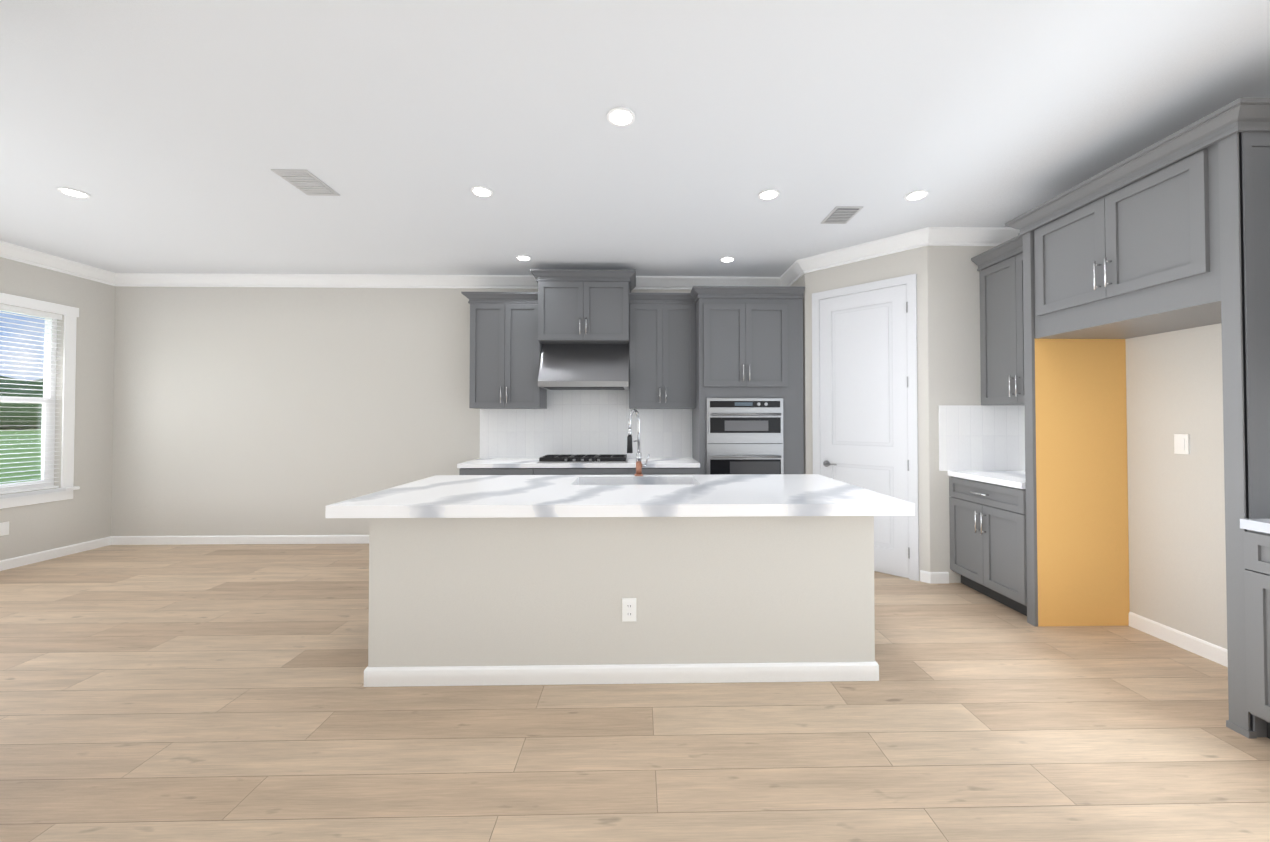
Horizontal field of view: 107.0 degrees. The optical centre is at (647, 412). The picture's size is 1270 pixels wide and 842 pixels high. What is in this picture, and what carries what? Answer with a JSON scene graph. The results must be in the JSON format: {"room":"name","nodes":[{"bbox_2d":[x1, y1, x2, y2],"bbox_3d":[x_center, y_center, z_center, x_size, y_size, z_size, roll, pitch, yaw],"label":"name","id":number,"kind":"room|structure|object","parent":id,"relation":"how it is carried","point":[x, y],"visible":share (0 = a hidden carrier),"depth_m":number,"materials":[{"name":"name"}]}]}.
{"room":"kitchen","nodes":[
{"label":"kitchen","id":0,"kind":"room"},
{"bbox_2d":[0,257,114,560],"bbox_3d":[-5.722,-0.097,1.088,0.150,2.890,7.900,0,-1,-1],"label":"wall","id":1,"kind":"structure","parent":0,"point":[84,514],"depth_m":4.74,"materials":[{"name":"grey paint"}]},
{"bbox_2d":[0,521,8,535],"bbox_3d":[-5.706,1.029,4.163,0.007,0.116,0.072,0,-1,-1],"label":"outlet","id":2,"kind":"object","parent":1,"relation":"attached to","point":[4,528],"visible":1,"depth_m":4.17,"materials":[{"name":"white plastic"}]},
{"bbox_2d":[0,293,79,508],"bbox_3d":[-5.745,-0.106,4.114,0.180,1.900,1.170,0,-1,-1],"label":"window","id":3,"kind":"structure","parent":1,"relation":"in","point":[47,401],"depth_m":4.52,"materials":[{"name":"white"}]},
{"bbox_2d":[0,536,111,570],"bbox_3d":[-5.684,1.335,3.191,0.014,0.090,3.575,0,-1,-1],"label":"baseboard","id":4,"kind":"structure","parent":1,"relation":"attached to","point":[32,558],"depth_m":4.51,"materials":[{"name":"white wood"}]},
{"bbox_2d":[111,286,690,535],"bbox_3d":[-1.327,-0.035,5.206,9.110,2.890,0.150,0,-1,-1],"label":"wall","id":5,"kind":"structure","parent":0,"point":[267,410],"depth_m":5.08,"materials":[{"name":"grey paint"}]},
{"bbox_2d":[112,535,368,544],"bbox_3d":[-3.778,1.363,5.051,3.905,0.090,0.014,0,-1,-1],"label":"baseboard","id":6,"kind":"structure","parent":5,"relation":"attached to","point":[238,539],"depth_m":5.03,"materials":[{"name":"white wood"}]},
{"bbox_2d":[0,544,1269,841],"bbox_3d":[-1.243,1.399,1.160,9.110,0.100,8.200,0,-1,-1],"label":"floor","id":7,"kind":"structure","parent":0,"point":[206,692],"depth_m":1.99,"materials":[{"name":"brown wood"}]},
{"bbox_2d":[362,517,878,686],"bbox_3d":[-0.130,0.948,2.948,2.598,0.855,1.142,0,-1,-1],"label":"kitchen island","id":8,"kind":"object","parent":7,"relation":"on","point":[638,577],"depth_m":2.39,"materials":[{"name":"grey paint"}]},
{"bbox_2d":[326,485,913,516],"bbox_3d":[-0.124,0.486,2.663,2.890,0.060,0.710,0,-1,-1],"label":"island countertop","id":9,"kind":"structure","parent":8,"relation":"on","point":[401,500],"depth_m":2.40,"materials":[{"name":"white stone"}]},
{"bbox_2d":[406,474,849,484],"bbox_3d":[-0.137,0.496,3.292,2.890,0.060,0.550,0,-1,-1],"label":"island countertop","id":10,"kind":"structure","parent":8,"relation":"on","point":[723,479],"depth_m":3.34,"materials":[{"name":"white stone"}]},
{"bbox_2d":[578,481,693,484],"bbox_3d":[-0.081,0.640,3.231,0.864,0.254,0.454,0,-1,-1],"label":"sink","id":11,"kind":"object","parent":10,"relation":"in","point":[579,482],"depth_m":3.45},
{"bbox_2d":[627,409,649,476],"bbox_3d":[-0.068,0.221,3.440,0.167,0.495,0.210,0,-1,-1],"label":"faucet","id":12,"kind":"object","parent":10,"relation":"on","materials":[{"name":"silver metal"}]},
{"bbox_2d":[457,269,804,474],"bbox_3d":[-0.179,-0.001,4.809,3.391,2.810,0.688,0,-1,-1],"label":"kitchen cabinets","id":13,"kind":"object","parent":7,"relation":"on","point":[570,369],"visible":0.62,"depth_m":4.70,"materials":[{"name":"grey wood"}]},
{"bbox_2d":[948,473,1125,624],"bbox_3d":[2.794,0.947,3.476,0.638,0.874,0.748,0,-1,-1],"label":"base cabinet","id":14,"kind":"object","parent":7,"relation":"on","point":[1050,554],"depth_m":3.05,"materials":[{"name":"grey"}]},
{"bbox_2d":[946,469,1117,484],"bbox_3d":[2.789,0.490,3.483,0.648,0.040,0.748,0,-1,-1],"label":"countertop","id":15,"kind":"structure","parent":14,"relation":"on","point":[1003,476],"depth_m":3.18,"materials":[{"name":"white stone"}]},
{"bbox_2d":[1234,525,1269,738],"bbox_3d":[2.834,0.917,1.531,0.638,0.874,0.900,0,-1,-1],"label":"base cabinet","id":16,"kind":"object","parent":7,"relation":"on","point":[1251,545],"depth_m":1.95,"materials":[{"name":"grey wood"}]},
{"bbox_2d":[1238,517,1269,528],"bbox_3d":[2.829,0.460,1.538,0.648,0.040,0.900,0,-1,-1],"label":"countertop","id":17,"kind":"structure","parent":16,"relation":"on","point":[1258,522],"depth_m":1.95,"materials":[{"name":"white stone"}]},
{"bbox_2d":[0,0,1269,276],"bbox_3d":[-1.243,-1.591,1.205,9.110,0.100,8.200,0,-1,-1],"label":"ceiling","id":18,"kind":"structure","parent":0,"point":[168,136],"depth_m":2.45,"materials":[{"name":"white paint"}]},
{"bbox_2d":[57,187,89,197],"bbox_3d":[-3.926,-1.504,3.215,0.144,0.010,0.144,0,-1,-1],"label":"recessed light","id":19,"kind":"object","parent":18,"relation":"in","point":[73,192],"visible":0.96,"depth_m":3.20,"materials":[{"name":"white"}]},
{"bbox_2d":[271,169,339,195],"bbox_3d":[-2.238,-1.505,3.089,0.220,0.012,0.330,0,-1,-1],"label":"ceiling vent","id":20,"kind":"object","parent":18,"relation":"in","point":[306,182],"visible":1,"depth_m":3.06,"materials":[{"name":"grey metal"}]},
{"bbox_2d":[471,186,492,196],"bbox_3d":[-1.130,-1.504,3.202,0.144,0.010,0.144,0,-1,-1],"label":"recessed light","id":21,"kind":"object","parent":18,"relation":"in","point":[480,191],"visible":1,"depth_m":3.19,"materials":[{"name":"white"}]},
{"bbox_2d":[516,255,530,260],"bbox_3d":[-1.191,-1.485,4.512,0.144,0.010,0.144,0,-1,-1],"label":"recessed light","id":22,"kind":"object","parent":18,"relation":"in","point":[523,257],"visible":0.96,"depth_m":4.49,"materials":[{"name":"white"}]},
{"bbox_2d":[607,107,634,125],"bbox_3d":[-0.137,-1.516,2.412,0.144,0.010,0.144,0,-1,-1],"label":"recessed light","id":23,"kind":"object","parent":18,"relation":"in","point":[620,116],"visible":1,"depth_m":2.40,"materials":[{"name":"white"}]},
{"bbox_2d":[720,256,734,261],"bbox_3d":[0.771,-1.484,4.553,0.144,0.010,0.144,0,-1,-1],"label":"recessed light","id":24,"kind":"object","parent":18,"relation":"in","point":[727,259],"visible":0.9,"depth_m":4.54,"materials":[{"name":"white"}]},
{"bbox_2d":[758,189,779,199],"bbox_3d":[0.836,-1.504,3.243,0.144,0.010,0.144,0,-1,-1],"label":"recessed light","id":25,"kind":"object","parent":18,"relation":"in","point":[768,194],"visible":1,"depth_m":3.23,"materials":[{"name":"white"}]},
{"bbox_2d":[821,206,862,223],"bbox_3d":[1.473,-1.498,3.576,0.200,0.012,0.290,0,-1,-1],"label":"ceiling vent","id":26,"kind":"object","parent":18,"relation":"in","point":[841,214],"visible":1,"depth_m":3.55,"materials":[{"name":"grey metal"}]},
{"bbox_2d":[905,190,927,200],"bbox_3d":[1.861,-1.504,3.255,0.144,0.010,0.144,0,-1,-1],"label":"recessed light","id":27,"kind":"object","parent":18,"relation":"in","point":[916,195],"visible":0.96,"depth_m":3.24,"materials":[{"name":"white"}]},
{"bbox_2d":[791,246,995,582],"bbox_3d":[2.317,-0.044,4.532,1.548,2.888,1.348,0,-1,-1],"label":"wall","id":28,"kind":"structure","parent":0,"point":[948,329],"depth_m":3.88,"materials":[{"name":"grey paint"}]},
{"bbox_2d":[0,227,1019,289],"bbox_3d":[-1.243,-1.479,1.203,8.810,0.121,7.900,0,-1,-1],"label":"crown molding","id":29,"kind":"structure","parent":28,"relation":"attached to","point":[796,270],"depth_m":5.01,"materials":[{"name":"white wood"}]},
{"bbox_2d":[812,274,918,580],"bbox_3d":[1.916,0.120,4.214,0.652,2.550,0.652,0,-1,-1],"label":"door","id":30,"kind":"structure","parent":28,"relation":"attached to","point":[864,393],"depth_m":4.14,"materials":[{"name":"white paint"}]},
{"bbox_2d":[1125,323,1227,649],"bbox_3d":[3.236,-0.094,1.276,0.150,2.890,7.900,0,-1,-1],"label":"wall","id":31,"kind":"structure","parent":0,"point":[1176,530],"depth_m":2.77,"materials":[{"name":"grey paint"}]},
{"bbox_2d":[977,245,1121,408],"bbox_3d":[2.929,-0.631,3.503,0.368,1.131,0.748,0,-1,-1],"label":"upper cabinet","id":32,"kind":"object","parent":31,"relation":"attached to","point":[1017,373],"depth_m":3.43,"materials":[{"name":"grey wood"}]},
{"bbox_2d":[1026,133,1269,340],"bbox_3d":[2.821,-0.850,2.571,0.623,0.720,0.993,0,-1,-1],"label":"upper cabinet","id":33,"kind":"object","parent":31,"relation":"attached to","point":[1080,283],"depth_m":2.33,"materials":[{"name":"grey wood"}]},
{"bbox_2d":[1129,612,1227,666],"bbox_3d":[3.127,1.325,2.544,0.014,0.090,0.989,0,-1,-1],"label":"baseboard","id":34,"kind":"structure","parent":31,"relation":"attached to","point":[1203,648],"depth_m":2.75,"materials":[{"name":"white wood"}]},
{"bbox_2d":[1174,434,1188,453],"bbox_3d":[3.124,0.183,2.750,0.008,0.116,0.072,0,-1,-1],"label":"light switch","id":35,"kind":"object","parent":31,"relation":"attached to","point":[1181,443],"visible":1,"depth_m":2.75,"materials":[{"name":"white plastic"}]},
{"label":"outside","id":36,"kind":"structure","parent":0,"visible":0},
{"bbox_2d":[0,428,41,483],"bbox_3d":[-134.859,3.025,87.010,253.860,0.250,340.000,0,-1,-1],"label":"lawn","id":37,"kind":"structure","parent":36,"point":[27,440],"depth_m":21.46,"materials":[{"name":"green plant"}]},
{"bbox_2d":[0,376,43,429],"bbox_3d":[-105.584,-1.642,80.823,33.286,8.875,95.664,-1,-1,38],"label":"trees","id":38,"kind":"object","parent":37,"relation":"on","point":[25,412],"depth_m":71.32,"materials":[{"name":"green plant"}]}
]}

